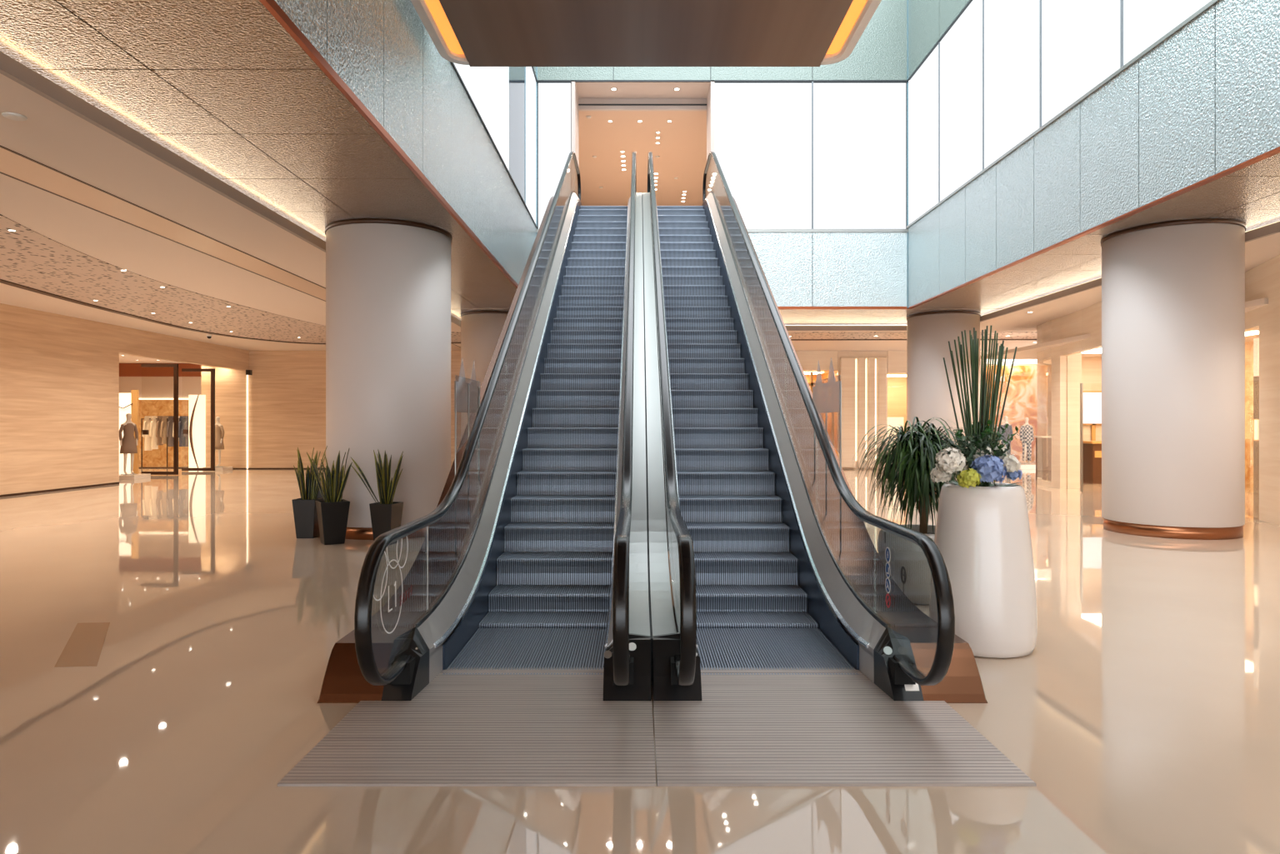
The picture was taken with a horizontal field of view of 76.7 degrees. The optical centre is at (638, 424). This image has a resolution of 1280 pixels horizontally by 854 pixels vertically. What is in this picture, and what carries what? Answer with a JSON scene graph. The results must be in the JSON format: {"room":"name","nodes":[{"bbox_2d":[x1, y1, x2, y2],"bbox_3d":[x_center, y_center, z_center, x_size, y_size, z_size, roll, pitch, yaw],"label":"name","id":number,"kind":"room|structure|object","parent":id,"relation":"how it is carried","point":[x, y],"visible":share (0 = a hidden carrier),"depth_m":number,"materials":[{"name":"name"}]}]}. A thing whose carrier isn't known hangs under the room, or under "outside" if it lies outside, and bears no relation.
{"room":"shopping mall","nodes":[
{"label":"shopping mall","id":0,"kind":"room"},
{"bbox_2d":[0,303,249,494],"bbox_3d":[-14.325,-0.550,7.750,0.250,4.320,43.500,0,0,0],"label":"wall","id":1,"kind":"structure","parent":0,"point":[59,374],"depth_m":20.04,"materials":[{"name":"wood"}]},
{"bbox_2d":[0,481,119,497],"bbox_3d":[-14.194,1.585,4.050,0.012,0.050,36.100,0,0,0],"label":"baseboard","id":2,"kind":"structure","parent":1,"relation":"attached to","point":[111,483],"depth_m":19.70,"materials":[{"name":"brown wood"}]},
{"bbox_2d":[119,354,184,363],"bbox_3d":[-18.225,-2.390,26.000,7.550,0.100,14.000,0,0,0],"label":"ceiling","id":3,"kind":"structure","parent":0,"point":[126,358],"depth_m":29.29,"materials":[{"name":"beige paint"}]},
{"bbox_2d":[119,363,201,376],"bbox_3d":[-18.730,-2.085,30.750,5.540,0.490,0.300,0,0,0],"label":"bulkhead","id":4,"kind":"object","parent":3,"relation":"attached to","point":[125,369],"visible":0.29,"depth_m":30.60,"materials":[{"name":"brown"}]},
{"bbox_2d":[119,376,201,398],"bbox_3d":[-18.975,-1.675,31.900,6.050,1.330,0.200,0,0,0],"label":"wall","id":5,"kind":"structure","parent":0,"point":[148,387],"depth_m":31.80,"materials":[{"name":"beige paint"}]},
{"bbox_2d":[139,400,188,465],"bbox_3d":[-18.975,-0.390,32.050,6.050,4.000,0.100,0,0,0],"label":"wall","id":6,"kind":"structure","parent":0,"point":[147,407],"depth_m":32.00,"materials":[{"name":"stone"}]},
{"bbox_2d":[0,0,516,308],"bbox_3d":[-3.890,-2.915,6.050,2.660,0.050,28.100,0,0,0],"label":"soffit","id":7,"kind":"structure","parent":0,"point":[222,86],"depth_m":7.20,"materials":[{"name":"beige stone"}]},
{"bbox_2d":[274,0,536,284],"bbox_3d":[-2.595,-3.917,7.050,0.130,1.945,26.100,0,0,0],"label":"fascia","id":8,"kind":"object","parent":7,"relation":"attached to","point":[384,52],"visible":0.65,"depth_m":9.42,"materials":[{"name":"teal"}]},
{"bbox_2d":[259,0,518,288],"bbox_3d":[-2.547,-2.912,7.050,0.046,0.067,26.100,0,0,0],"label":"trim","id":9,"kind":"structure","parent":8,"relation":"attached to","point":[272,6],"depth_m":7.41,"materials":[{"name":"orange metal"}]},
{"bbox_2d":[201,350,460,468],"bbox_3d":[-6.375,-0.550,29.600,19.150,4.320,0.200,0,0,0],"label":"wall","id":10,"kind":"structure","parent":0,"point":[287,389],"depth_m":29.50,"materials":[{"name":"wood"}]},
{"bbox_2d":[0,171,325,301],"bbox_3d":[-6.835,-2.706,11.700,0.030,0.008,35.400,0,0,0],"label":"trim","id":11,"kind":"structure","parent":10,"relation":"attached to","point":[0,172],"depth_m":10.99,"materials":[{"name":"brown metal"}]},
{"bbox_2d":[0,147,460,350],"bbox_3d":[-6.510,-2.708,11.700,0.640,0.004,35.400,0,0,0],"label":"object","id":12,"kind":"structure","parent":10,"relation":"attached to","point":[12,164],"depth_m":10.48,"materials":[{"name":"beige paint"}]},
{"bbox_2d":[0,145,460,347],"bbox_3d":[-6.195,-2.706,11.700,0.030,0.008,35.400,0,0,0],"label":"trim","id":13,"kind":"structure","parent":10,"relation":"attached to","point":[2,147],"depth_m":9.98,"materials":[{"name":"brown metal"}]},
{"bbox_2d":[246,375,248,468],"bbox_3d":[-14.240,-0.125,29.440,0.040,3.430,0.040,0,0,0],"label":"light strip","id":14,"kind":"object","parent":10,"relation":"attached to","point":[247,375],"visible":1,"depth_m":29.43,"materials":[{"name":"white"}]},
{"bbox_2d":[453,62,535,223],"bbox_3d":[-2.635,-6.725,7.050,0.190,3.670,26.100,0,0,0],"label":"wall","id":15,"kind":"structure","parent":0,"point":[487,87],"depth_m":15.07,"materials":[{"name":"grey"}]},
{"bbox_2d":[450,61,537,228],"bbox_3d":[-2.530,-4.905,7.050,0.040,0.030,26.100,0,0,0],"label":"trim","id":16,"kind":"structure","parent":15,"relation":"attached to","point":[452,63],"depth_m":13.57,"materials":[{"name":"grey metal"}]},
{"bbox_2d":[509,66,525,203],"bbox_3d":[-2.558,-6.730,17.050,0.035,3.580,2.400,0,0,0],"label":"window","id":17,"kind":"structure","parent":15,"relation":"in","point":[517,74],"depth_m":17.12,"materials":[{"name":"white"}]},
{"bbox_2d":[0,214,1036,343],"bbox_3d":[1.190,-2.704,15.935,27.620,0.011,21.870,0,0,0],"label":"ceiling","id":18,"kind":"structure","parent":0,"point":[28,257],"depth_m":16.72,"materials":[{"name":"tile"}]},
{"bbox_2d":[571,80,579,167],"bbox_3d":[-1.615,-6.685,20.690,0.090,3.750,1.220,0,0,0],"label":"wall","id":19,"kind":"structure","parent":0,"point":[575,112],"depth_m":20.17,"materials":[{"name":"beige paint"}]},
{"bbox_2d":[0,465,1279,853],"bbox_3d":[-2.000,1.710,11.000,44.000,0.200,50.000,0,0,0],"label":"floor","id":20,"kind":"structure","parent":0,"point":[1142,715],"depth_m":4.60,"materials":[{"name":"beige tile"}]},
{"bbox_2d":[54,622,109,667],"bbox_3d":[-4.088,1.609,5.971,0.244,0.003,1.484,0,0,-30],"label":"floor hatch","id":21,"kind":"object","parent":20,"relation":"on","point":[84,646],"depth_m":5.87,"materials":[{"name":"beige tile"}]},
{"bbox_2d":[119,390,139,474],"bbox_3d":[-16.880,0.235,26.323,1.161,2.750,0.115,0,0,0],"label":"screen","id":22,"kind":"object","parent":20,"relation":"on","point":[128,402],"visible":0.19,"depth_m":26.32,"materials":[{"name":"beige"}]},
{"bbox_2d":[119,474,150,479],"bbox_3d":[-15.325,1.550,24.300,0.850,0.120,0.800,0,0,0],"label":"plinth","id":23,"kind":"object","parent":20,"relation":"on","point":[136,476],"visible":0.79,"depth_m":23.95,"materials":[{"name":"beige stone"}]},
{"bbox_2d":[119,413,138,474],"bbox_3d":[-15.320,0.570,24.300,0.406,1.840,0.456,0,0,-5],"label":"mannequin","id":24,"kind":"object","parent":23,"relation":"on","point":[128,444],"visible":1,"depth_m":24.20},
{"bbox_2d":[140,364,178,474],"bbox_3d":[-15.275,-0.180,25.800,1.150,3.540,0.080,0,0,0],"label":"door","id":25,"kind":"structure","parent":20,"relation":"on","point":[175,367],"depth_m":25.76,"materials":[{"name":"brown metal"}]},
{"bbox_2d":[139,418,188,468],"bbox_3d":[-17.600,0.685,30.200,2.000,1.850,0.400,0,0,0],"label":"clothes rack","id":26,"kind":"object","parent":20,"relation":"on","point":[167,467],"visible":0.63,"depth_m":30.19,"materials":[{"name":"brown metal"}]},
{"bbox_2d":[141,415,152,450],"bbox_3d":[-18.320,0.315,30.200,0.100,1.290,0.388,0,0,32],"label":"garment","id":27,"kind":"object","parent":26,"relation":"hanging from","point":[147,422],"visible":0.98,"depth_m":30.13,"materials":[{"name":"beige fabric"}]},
{"bbox_2d":[149,415,158,449],"bbox_3d":[-18.080,0.289,30.200,0.100,1.241,0.328,0,0,32],"label":"garment","id":28,"kind":"object","parent":26,"relation":"hanging from","point":[153,421],"visible":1,"depth_m":30.13,"materials":[{"name":"beige fabric"}]},
{"bbox_2d":[155,415,163,444],"bbox_3d":[-17.870,0.213,30.200,0.100,1.093,0.269,0,0,32],"label":"garment","id":29,"kind":"object","parent":26,"relation":"hanging from","point":[158,421],"visible":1,"depth_m":30.14,"materials":[{"name":"brown fabric"}]},
{"bbox_2d":[160,415,168,444],"bbox_3d":[-17.660,0.189,30.200,0.100,1.043,0.388,0,0,32],"label":"garment","id":30,"kind":"object","parent":26,"relation":"hanging from","point":[163,424],"visible":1,"depth_m":30.12,"materials":[{"name":"beige fabric"}]},
{"bbox_2d":[165,415,173,446],"bbox_3d":[-17.440,0.239,30.200,0.100,1.142,0.358,0,0,32],"label":"garment","id":31,"kind":"object","parent":26,"relation":"hanging from","point":[170,422],"visible":0.59,"depth_m":30.11,"materials":[{"name":"brown fabric"}]},
{"bbox_2d":[178,415,185,446],"bbox_3d":[-17.020,0.239,30.200,0.100,1.142,0.358,0,0,32],"label":"garment","id":32,"kind":"object","parent":26,"relation":"hanging from","point":[182,421],"visible":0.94,"depth_m":30.13,"materials":[{"name":"grey fabric"}]},
{"bbox_2d":[188,395,205,468],"bbox_3d":[-16.000,0.260,29.295,0.600,2.700,0.090,0,0,0],"label":"display","id":33,"kind":"object","parent":20,"relation":"on","point":[197,403],"visible":0.92,"depth_m":29.30,"materials":[{"name":"beige"}]},
{"bbox_2d":[181,368,214,470],"bbox_3d":[-15.240,-0.180,28.000,1.120,3.540,0.080,0,0,0],"label":"door","id":34,"kind":"structure","parent":20,"relation":"on","point":[212,370],"depth_m":27.96,"materials":[{"name":"brown metal"}]},
{"bbox_2d":[215,416,224,467],"bbox_3d":[-14.950,0.594,28.750,0.446,1.792,0.398,0,0,-20],"label":"mannequin","id":35,"kind":"object","parent":20,"relation":"on","point":[219,431],"visible":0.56,"depth_m":28.65},
{"bbox_2d":[291,445,327,538],"bbox_3d":[-4.713,0.953,11.543,0.480,1.313,0.444,0,0,0],"label":"snake plant","id":36,"kind":"object","parent":20,"relation":"on","point":[305,515],"visible":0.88,"depth_m":11.45,"materials":[{"name":"green plant"}]},
{"bbox_2d":[306,449,352,544],"bbox_3d":[-4.173,0.960,10.968,0.475,1.300,0.867,0,0,-32],"label":"snake plant","id":37,"kind":"object","parent":20,"relation":"on","point":[332,512],"visible":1,"depth_m":10.90,"materials":[{"name":"green plant"}]},
{"bbox_2d":[350,450,403,544],"bbox_3d":[-3.466,0.966,10.819,0.690,1.287,0.676,0,0,-30],"label":"snake plant","id":38,"kind":"object","parent":20,"relation":"on","point":[386,515],"visible":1,"depth_m":10.83,"materials":[{"name":"green plant"}]},
{"bbox_2d":[325,218,451,539],"bbox_3d":[-3.750,-0.637,12.200,1.830,4.495,1.830,0,0,0],"label":"round column","id":39,"kind":"structure","parent":20,"relation":"on","point":[388,281],"depth_m":11.41,"materials":[{"name":"white paint"}]},
{"bbox_2d":[277,151,655,786],"bbox_3d":[-0.888,-1.962,11.800,1.939,7.745,16.400,0,0,0],"label":"escalator","id":40,"kind":"object","parent":20,"relation":"on","point":[520,656],"depth_m":6.49,"materials":[{"name":"silver metal"}]},
{"bbox_2d":[460,310,508,440],"bbox_3d":[-3.750,-0.637,21.300,1.830,4.495,1.830,0,0,0],"label":"round column","id":41,"kind":"structure","parent":20,"relation":"on","point":[481,331],"depth_m":20.50,"materials":[{"name":"white paint"}]},
{"bbox_2d":[642,151,1035,786],"bbox_3d":[1.052,-1.962,11.800,1.939,7.745,16.400,0,0,0],"label":"escalator","id":42,"kind":"object","parent":20,"relation":"on","point":[792,659],"depth_m":6.42,"materials":[{"name":"silver metal"}]},
{"bbox_2d":[836,350,887,469],"bbox_3d":[8.196,-0.545,29.540,1.794,4.310,0.320,0,0,0],"label":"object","id":43,"kind":"object","parent":20,"relation":"on","point":[863,374],"visible":0.8,"depth_m":29.38,"materials":[{"name":"beige stone"}]},
{"bbox_2d":[851,416,964,604],"bbox_3d":[2.573,0.768,7.425,1.196,1.685,1.159,0,0,42],"label":"potted plant","id":44,"kind":"object","parent":20,"relation":"on","point":[912,455],"visible":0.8,"depth_m":7.22,"materials":[{"name":"green plant"}]},
{"bbox_2d":[906,310,980,479],"bbox_3d":[8.030,-0.637,21.300,1.830,4.495,1.830,0,0,0],"label":"round column","id":45,"kind":"structure","parent":20,"relation":"on","point":[928,334],"depth_m":20.56,"materials":[{"name":"white paint"}]},
{"bbox_2d":[929,481,1037,658],"bbox_3d":[2.500,1.020,5.880,0.724,1.180,0.724,0,0,0],"label":"planter","id":46,"kind":"object","parent":20,"relation":"on","point":[982,534],"visible":0.78,"depth_m":5.59,"materials":[{"name":"white ceramic"}]},
{"bbox_2d":[930,325,1023,488],"bbox_3d":[2.445,-0.112,5.834,0.710,1.206,0.536,0,0,-34],"label":"flower arrangement","id":47,"kind":"object","parent":46,"relation":"on","point":[984,461],"visible":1,"depth_m":5.82,"materials":[{"name":"green plant"}]},
{"bbox_2d":[1020,462,1035,464],"bbox_3d":[14.426,1.535,30.750,3.448,0.150,2.060,0,0,0],"label":"display platform","id":48,"kind":"object","parent":20,"relation":"on","point":[1033,463],"visible":0.07,"depth_m":30.13,"materials":[{"name":"beige stone"}]},
{"bbox_2d":[999,415,1013,455],"bbox_3d":[13.822,0.564,30.401,0.522,1.792,0.400,0,0,-42],"label":"mannequin","id":49,"kind":"object","parent":48,"relation":"on","point":[1008,431],"visible":0.31,"depth_m":30.33},
{"bbox_2d":[985,365,1047,462],"bbox_3d":[14.401,-0.440,31.830,3.398,3.800,0.060,0,0,0],"label":"art panel","id":50,"kind":"object","parent":48,"relation":"on","point":[1021,401],"visible":0.43,"depth_m":31.80,"materials":[{"name":"gold metal"}]},
{"bbox_2d":[1019,417,1034,464],"bbox_3d":[14.606,0.588,30.401,0.508,1.744,0.400,0,0,-43],"label":"mannequin","id":51,"kind":"object","parent":48,"relation":"on","point":[1026,432],"visible":1,"depth_m":30.32},
{"bbox_2d":[1034,435,1051,481],"bbox_3d":[11.620,0.965,22.900,0.580,1.290,0.440,0,0,0],"label":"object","id":52,"kind":"structure","parent":20,"relation":"on","point":[1044,442],"depth_m":22.70,"materials":[{"name":"brown wood"}]},
{"bbox_2d":[1066,352,1081,489],"bbox_3d":[10.980,-0.140,20.425,0.360,3.500,0.150,0,0,0],"label":"wall","id":53,"kind":"structure","parent":20,"relation":"on","point":[1073,361],"depth_m":20.35,"materials":[{"name":"beige stone"}]},
{"bbox_2d":[1080,383,1083,491],"bbox_3d":[10.985,0.300,19.205,0.950,2.580,0.050,0,0,0],"label":"door","id":54,"kind":"structure","parent":20,"relation":"on","point":[1081,384],"depth_m":19.18,"materials":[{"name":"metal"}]},
{"bbox_2d":[1083,440,1101,484],"bbox_3d":[12.775,1.030,22.400,0.850,1.160,0.800,0,0,0],"label":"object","id":55,"kind":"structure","parent":20,"relation":"on","point":[1092,449],"depth_m":22.09,"materials":[{"name":"brown wood"}]},
{"bbox_2d":[1100,218,1245,539],"bbox_3d":[8.030,-0.637,12.200,1.830,4.495,1.830,0,0,0],"label":"round column","id":56,"kind":"structure","parent":20,"relation":"on","point":[1173,292],"depth_m":11.44,"materials":[{"name":"white paint"}]},
{"bbox_2d":[1253,337,1259,513],"bbox_3d":[12.250,0.010,14.635,1.900,3.200,0.470,0,0,0],"label":"display cabinet","id":57,"kind":"object","parent":20,"relation":"on","point":[1256,341],"visible":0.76,"depth_m":14.78,"materials":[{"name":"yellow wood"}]},
{"bbox_2d":[1254,420,1259,439],"bbox_3d":[12.250,0.090,14.790,1.900,0.360,0.080,0,0,0],"label":"light","id":58,"kind":"object","parent":57,"relation":"on","point":[1256,422],"depth_m":14.79,"materials":[{"name":"beige"}]},
{"bbox_2d":[0,73,1279,350],"bbox_3d":[2.700,-2.760,8.500,34.600,0.100,45.000,0,0,0],"label":"ceiling","id":59,"kind":"structure","parent":0,"point":[52,136],"depth_m":11.76,"materials":[{"name":"beige paint"}]},
{"bbox_2d":[1,111,27,120],"bbox_3d":[-5.470,-2.700,7.090,0.180,0.020,0.180,0,0,0],"label":"recessed light","id":60,"kind":"object","parent":59,"relation":"attached to","point":[12,116],"visible":1,"depth_m":7.06,"materials":[{"name":"white plastic"}]},
{"bbox_2d":[0,50,460,326],"bbox_3d":[-4.850,-2.757,7.500,0.060,0.135,31.000,0,0,0],"label":"trim","id":61,"kind":"structure","parent":59,"relation":"attached to","point":[10,67],"depth_m":7.80,"materials":[{"name":"beige paint"}]},
{"bbox_2d":[785,325,906,330],"bbox_3d":[2.040,-2.757,23.030,13.720,0.135,0.060,0,0,0],"label":"trim","id":62,"kind":"structure","parent":59,"relation":"attached to","point":[788,327],"depth_m":23.00,"materials":[{"name":"beige paint"}]},
{"bbox_2d":[785,325,906,325],"bbox_3d":[2.040,-2.831,23.038,13.720,0.012,0.035,0,0,0],"label":"light","id":63,"kind":"object","parent":62,"relation":"attached to","point":[785,325],"visible":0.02,"depth_m":23.02,"materials":[{"name":"white"}]},
{"bbox_2d":[578,98,706,110],"bbox_3d":[0.115,-8.465,21.250,3.550,0.390,0.100,0,0,0],"label":"wall","id":64,"kind":"structure","parent":0,"point":[581,101],"depth_m":21.20,"materials":[{"name":"beige paint"}]},
{"bbox_2d":[578,104,706,105],"bbox_3d":[0.115,-8.395,21.185,3.370,0.030,0.030,0,0,0],"label":"trim","id":65,"kind":"structure","parent":64,"relation":"attached to","point":[578,104],"depth_m":21.18,"materials":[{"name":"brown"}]},
{"bbox_2d":[579,110,706,205],"bbox_3d":[0.000,-8.340,32.650,18.000,0.100,22.700,0,0,0],"label":"wall","id":66,"kind":"structure","parent":0,"point":[682,149],"depth_m":24.63,"materials":[{"name":"beige paint"}]},
{"bbox_2d":[575,82,709,98],"bbox_3d":[0.115,-8.610,20.680,3.550,0.100,1.040,0,0,0],"label":"ceiling","id":67,"kind":"structure","parent":0,"point":[585,90],"depth_m":20.68,"materials":[{"name":"beige paint"}]},
{"bbox_2d":[410,0,881,66],"bbox_3d":[0.082,-4.990,2.080,5.030,1.000,16.100,0,0,0],"label":"ceiling","id":68,"kind":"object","parent":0,"point":[471,32],"visible":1,"depth_m":9.20,"materials":[{"name":"brown wood"}]},
{"bbox_2d":[706,80,714,159],"bbox_3d":[1.845,-6.685,20.690,0.090,3.750,1.220,0,0,0],"label":"wall","id":69,"kind":"structure","parent":0,"point":[710,100],"depth_m":20.18,"materials":[{"name":"beige paint"}]},
{"bbox_2d":[537,81,906,229],"bbox_3d":[2.085,-6.675,20.190,9.230,3.770,0.220,0,0,0],"label":"window","id":70,"kind":"structure","parent":0,"point":[812,155],"depth_m":20.11,"materials":[{"name":"grey glass"}]},
{"bbox_2d":[535,66,537,234],"bbox_3d":[-2.530,-7.390,20.100,0.040,9.000,0.040,0,0,0],"label":"trim","id":71,"kind":"structure","parent":70,"relation":"attached to","point":[537,67],"depth_m":20.08,"materials":[{"name":"grey metal"}]},
{"bbox_2d":[537,0,906,79],"bbox_3d":[2.085,-10.225,20.165,9.230,3.330,0.130,0,0,0],"label":"fascia","id":72,"kind":"object","parent":70,"relation":"attached to","point":[880,52],"visible":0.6,"depth_m":20.10,"materials":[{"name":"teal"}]},
{"bbox_2d":[537,80,907,82],"bbox_3d":[2.085,-8.550,20.100,9.230,0.040,0.040,0,0,0],"label":"trim","id":73,"kind":"structure","parent":70,"relation":"attached to","point":[538,81],"depth_m":20.08,"materials":[{"name":"grey metal"}]},
{"bbox_2d":[746,229,908,232],"bbox_3d":[4.250,-4.830,20.095,4.900,0.080,0.050,0,0,0],"label":"trim","id":74,"kind":"structure","parent":70,"relation":"attached to","point":[748,230],"depth_m":20.07,"materials":[{"name":"silver metal"}]},
{"bbox_2d":[450,308,1004,324],"bbox_3d":[2.040,-2.915,21.770,14.520,0.050,3.260,0,0,0],"label":"soffit","id":75,"kind":"structure","parent":0,"point":[790,317],"depth_m":21.16,"materials":[{"name":"beige paint"}]},
{"bbox_2d":[748,232,906,306],"bbox_3d":[2.085,-3.868,20.165,9.230,1.845,0.130,0,0,0],"label":"fascia","id":76,"kind":"object","parent":75,"relation":"attached to","point":[800,269],"visible":0.41,"depth_m":20.10,"materials":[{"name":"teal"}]},
{"bbox_2d":[777,306,907,309],"bbox_3d":[2.085,-2.912,20.117,9.230,0.067,0.046,0,0,0],"label":"trim","id":77,"kind":"structure","parent":76,"relation":"attached to","point":[779,307],"depth_m":20.09,"materials":[{"name":"orange metal"}]},
{"bbox_2d":[805,375,822,417],"bbox_3d":[6.149,-0.190,32.050,2.299,3.600,0.100,0,0,0],"label":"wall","id":78,"kind":"structure","parent":0,"point":[816,377],"depth_m":32.00,"materials":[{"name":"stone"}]},
{"bbox_2d":[795,350,838,370],"bbox_3d":[6.345,-2.348,29.600,1.889,0.715,0.200,0,0,0],"label":"wall","id":79,"kind":"structure","parent":0,"point":[809,360],"depth_m":29.50,"materials":[{"name":"beige stone"}]},
{"bbox_2d":[822,370,836,453],"bbox_3d":[7.349,-0.190,30.850,0.100,3.600,2.300,0,0,0],"label":"wall","id":80,"kind":"structure","parent":0,"point":[827,376],"depth_m":30.85,"materials":[{"name":"brown wood"}]},
{"bbox_2d":[887,377,906,431],"bbox_3d":[10.004,-0.140,32.050,1.821,3.500,0.100,0,0,0],"label":"wall","id":81,"kind":"structure","parent":0,"point":[897,387],"depth_m":32.00,"materials":[{"name":"beige stone"}]},
{"bbox_2d":[887,350,984,382],"bbox_3d":[10.893,-0.547,29.600,3.579,4.315,0.200,0,0,0],"label":"wall","id":82,"kind":"structure","parent":0,"point":[897,360],"depth_m":29.50,"materials":[{"name":"beige paint"}]},
{"bbox_2d":[887,417,903,449],"bbox_3d":[9.489,-0.140,29.810,0.720,3.500,0.480,0,0,0],"label":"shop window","id":83,"kind":"structure","parent":82,"relation":"in","point":[892,422],"depth_m":30.00,"materials":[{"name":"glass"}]},
{"bbox_2d":[1045,364,1051,435],"bbox_3d":[16.250,-0.490,30.950,0.100,4.200,2.500,0,0,0],"label":"wall","id":84,"kind":"structure","parent":0,"point":[1049,367],"depth_m":31.85,"materials":[{"name":"brown"}]},
{"bbox_2d":[1051,355,1066,489],"bbox_3d":[10.725,-0.065,20.617,0.150,3.350,0.553,0,0,6],"label":"wall","id":85,"kind":"structure","parent":0,"point":[1058,363],"depth_m":20.39,"materials":[{"name":"beige stone"}]},
{"bbox_2d":[1036,358,1051,487],"bbox_3d":[11.659,-0.065,22.593,0.945,3.350,3.842,0,0,41],"label":"shop window","id":86,"kind":"structure","parent":85,"relation":"in","point":[1039,481],"depth_m":22.38,"materials":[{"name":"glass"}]},
{"bbox_2d":[908,0,1211,224],"bbox_3d":[6.795,-6.725,7.050,0.210,3.670,26.100,0,0,0],"label":"window","id":87,"kind":"structure","parent":0,"point":[1004,69],"depth_m":14.78,"materials":[{"name":"white glass"}]},
{"bbox_2d":[906,0,909,308],"bbox_3d":[6.700,-7.390,20.100,0.040,9.000,0.040,0,0,0],"label":"trim","id":88,"kind":"structure","parent":87,"relation":"attached to","point":[907,0],"depth_m":20.09,"materials":[{"name":"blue metal"}]},
{"bbox_2d":[907,0,972,81],"bbox_3d":[6.695,-8.550,7.050,0.030,0.040,26.100,0,0,0],"label":"trim","id":89,"kind":"structure","parent":87,"relation":"attached to","point":[969,1],"depth_m":17.85,"materials":[{"name":"grey metal"}]},
{"bbox_2d":[908,0,971,80],"bbox_3d":[6.765,-10.225,7.050,0.130,3.330,26.100,0,0,0],"label":"fascia","id":90,"kind":"object","parent":87,"relation":"attached to","point":[928,20],"visible":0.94,"depth_m":18.81,"materials":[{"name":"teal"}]},
{"bbox_2d":[906,0,1219,228],"bbox_3d":[6.695,-4.915,7.050,0.050,0.050,26.100,0,0,0],"label":"trim","id":91,"kind":"structure","parent":87,"relation":"attached to","point":[1212,2],"depth_m":11.97,"materials":[{"name":"silver metal"}]},
{"bbox_2d":[1036,301,1101,364],"bbox_3d":[11.592,-2.225,19.862,3.026,0.970,10.032,0,0,23],"label":"wall","id":92,"kind":"structure","parent":0,"point":[1087,320],"depth_m":19.58,"materials":[{"name":"beige stone"}]},
{"bbox_2d":[0,279,1036,344],"bbox_3d":[1.145,-2.692,15.968,27.711,0.034,21.983,0,0,0],"label":"trim","id":93,"kind":"structure","parent":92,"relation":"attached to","point":[4,282],"depth_m":21.53,"materials":[{"name":"brown metal"}]},
{"bbox_2d":[980,221,1279,322],"bbox_3d":[8.930,-2.757,7.500,0.060,0.135,31.000,0,0,0],"label":"trim","id":94,"kind":"structure","parent":92,"relation":"attached to","point":[1273,228],"depth_m":16.62,"materials":[{"name":"beige paint"}]},
{"bbox_2d":[1081,356,1101,440],"bbox_3d":[13.375,-0.190,23.650,2.450,3.600,0.100,0,0,0],"label":"wall","id":95,"kind":"structure","parent":0,"point":[1092,368],"depth_m":23.60,"materials":[{"name":"beige stone"}]},
{"bbox_2d":[1083,390,1101,440],"bbox_3d":[13.250,0.310,23.510,1.800,2.600,0.120,0,0,0],"label":"lamp","id":96,"kind":"object","parent":95,"relation":"attached to","point":[1092,399],"visible":0.31,"depth_m":23.45,"materials":[{"name":"white fabric"}]},
{"bbox_2d":[914,152,1279,308],"bbox_3d":[8.050,-2.915,6.050,2.500,0.050,28.100,0,0,0],"label":"soffit","id":97,"kind":"structure","parent":0,"point":[1250,195],"depth_m":12.32,"materials":[{"name":"beige"}]},
{"bbox_2d":[908,0,1279,307],"bbox_3d":[6.765,-3.900,7.050,0.130,1.980,26.100,0,0,0],"label":"fascia","id":98,"kind":"object","parent":97,"relation":"attached to","point":[1204,102],"visible":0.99,"depth_m":11.12,"materials":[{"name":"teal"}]},
{"bbox_2d":[907,146,1279,309],"bbox_3d":[6.744,-2.895,7.050,0.093,0.026,26.100,0,0,0],"label":"trim","id":99,"kind":"structure","parent":98,"relation":"attached to","point":[1275,151],"depth_m":11.03,"materials":[{"name":"orange metal"}]},
{"bbox_2d":[980,298,1268,359],"bbox_3d":[13.650,-2.040,18.900,6.700,0.100,11.200,0,0,0],"label":"ceiling","id":100,"kind":"structure","parent":0,"point":[1028,352],"depth_m":20.45,"materials":[{"name":"beige paint"}]},
{"bbox_2d":[1081,330,1259,353],"bbox_3d":[12.700,-1.975,19.600,1.400,0.030,5.000,0,0,0],"label":"recessed light","id":101,"kind":"object","parent":100,"relation":"in","point":[1250,332],"visible":0.02,"depth_m":21.02,"materials":[{"name":"white"}]},
{"bbox_2d":[1245,340,1259,492],"bbox_3d":[14.650,-0.190,18.500,0.100,3.600,15.000,0,0,0],"label":"wall","id":102,"kind":"structure","parent":0,"point":[1249,421],"depth_m":19.31,"materials":[{"name":"stone"}]},
{"bbox_2d":[1245,265,1259,331],"bbox_3d":[10.780,-2.200,14.173,0.150,1.020,1.070,0,0,21],"label":"wall","id":103,"kind":"structure","parent":0,"point":[1252,276],"depth_m":14.01,"materials":[{"name":"beige stone"}]},
{"bbox_2d":[1259,254,1279,526],"bbox_3d":[9.923,-0.550,-0.144,0.766,4.320,27.709,0,0,1],"label":"wall","id":104,"kind":"structure","parent":0,"point":[1269,271],"depth_m":13.25,"materials":[{"name":"beige stone"}]},
{"bbox_3d":[14.441,-2.640,30.950,3.518,0.100,2.500,0,0,0],"label":"ceiling","id":105,"kind":"structure","parent":0,"visible":0},
{"bbox_2d":[986,359,1038,364],"bbox_3d":[14.416,-2.420,30.700,3.368,0.060,1.800,0,0,0],"label":"light","id":106,"kind":"object","parent":105,"relation":"attached to","point":[1007,361],"visible":0.29,"depth_m":30.71,"materials":[{"name":"white"}]},
{"bbox_3d":[4.300,-0.547,29.600,2.200,4.315,0.200,0,0,0],"label":"wall","id":107,"kind":"structure","parent":0,"visible":0},
{"bbox_2d":[808,371,834,447],"bbox_3d":[6.280,-0.165,29.600,1.760,3.550,0.100,0,0,0],"label":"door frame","id":108,"kind":"structure","parent":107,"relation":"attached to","point":[811,383],"depth_m":29.55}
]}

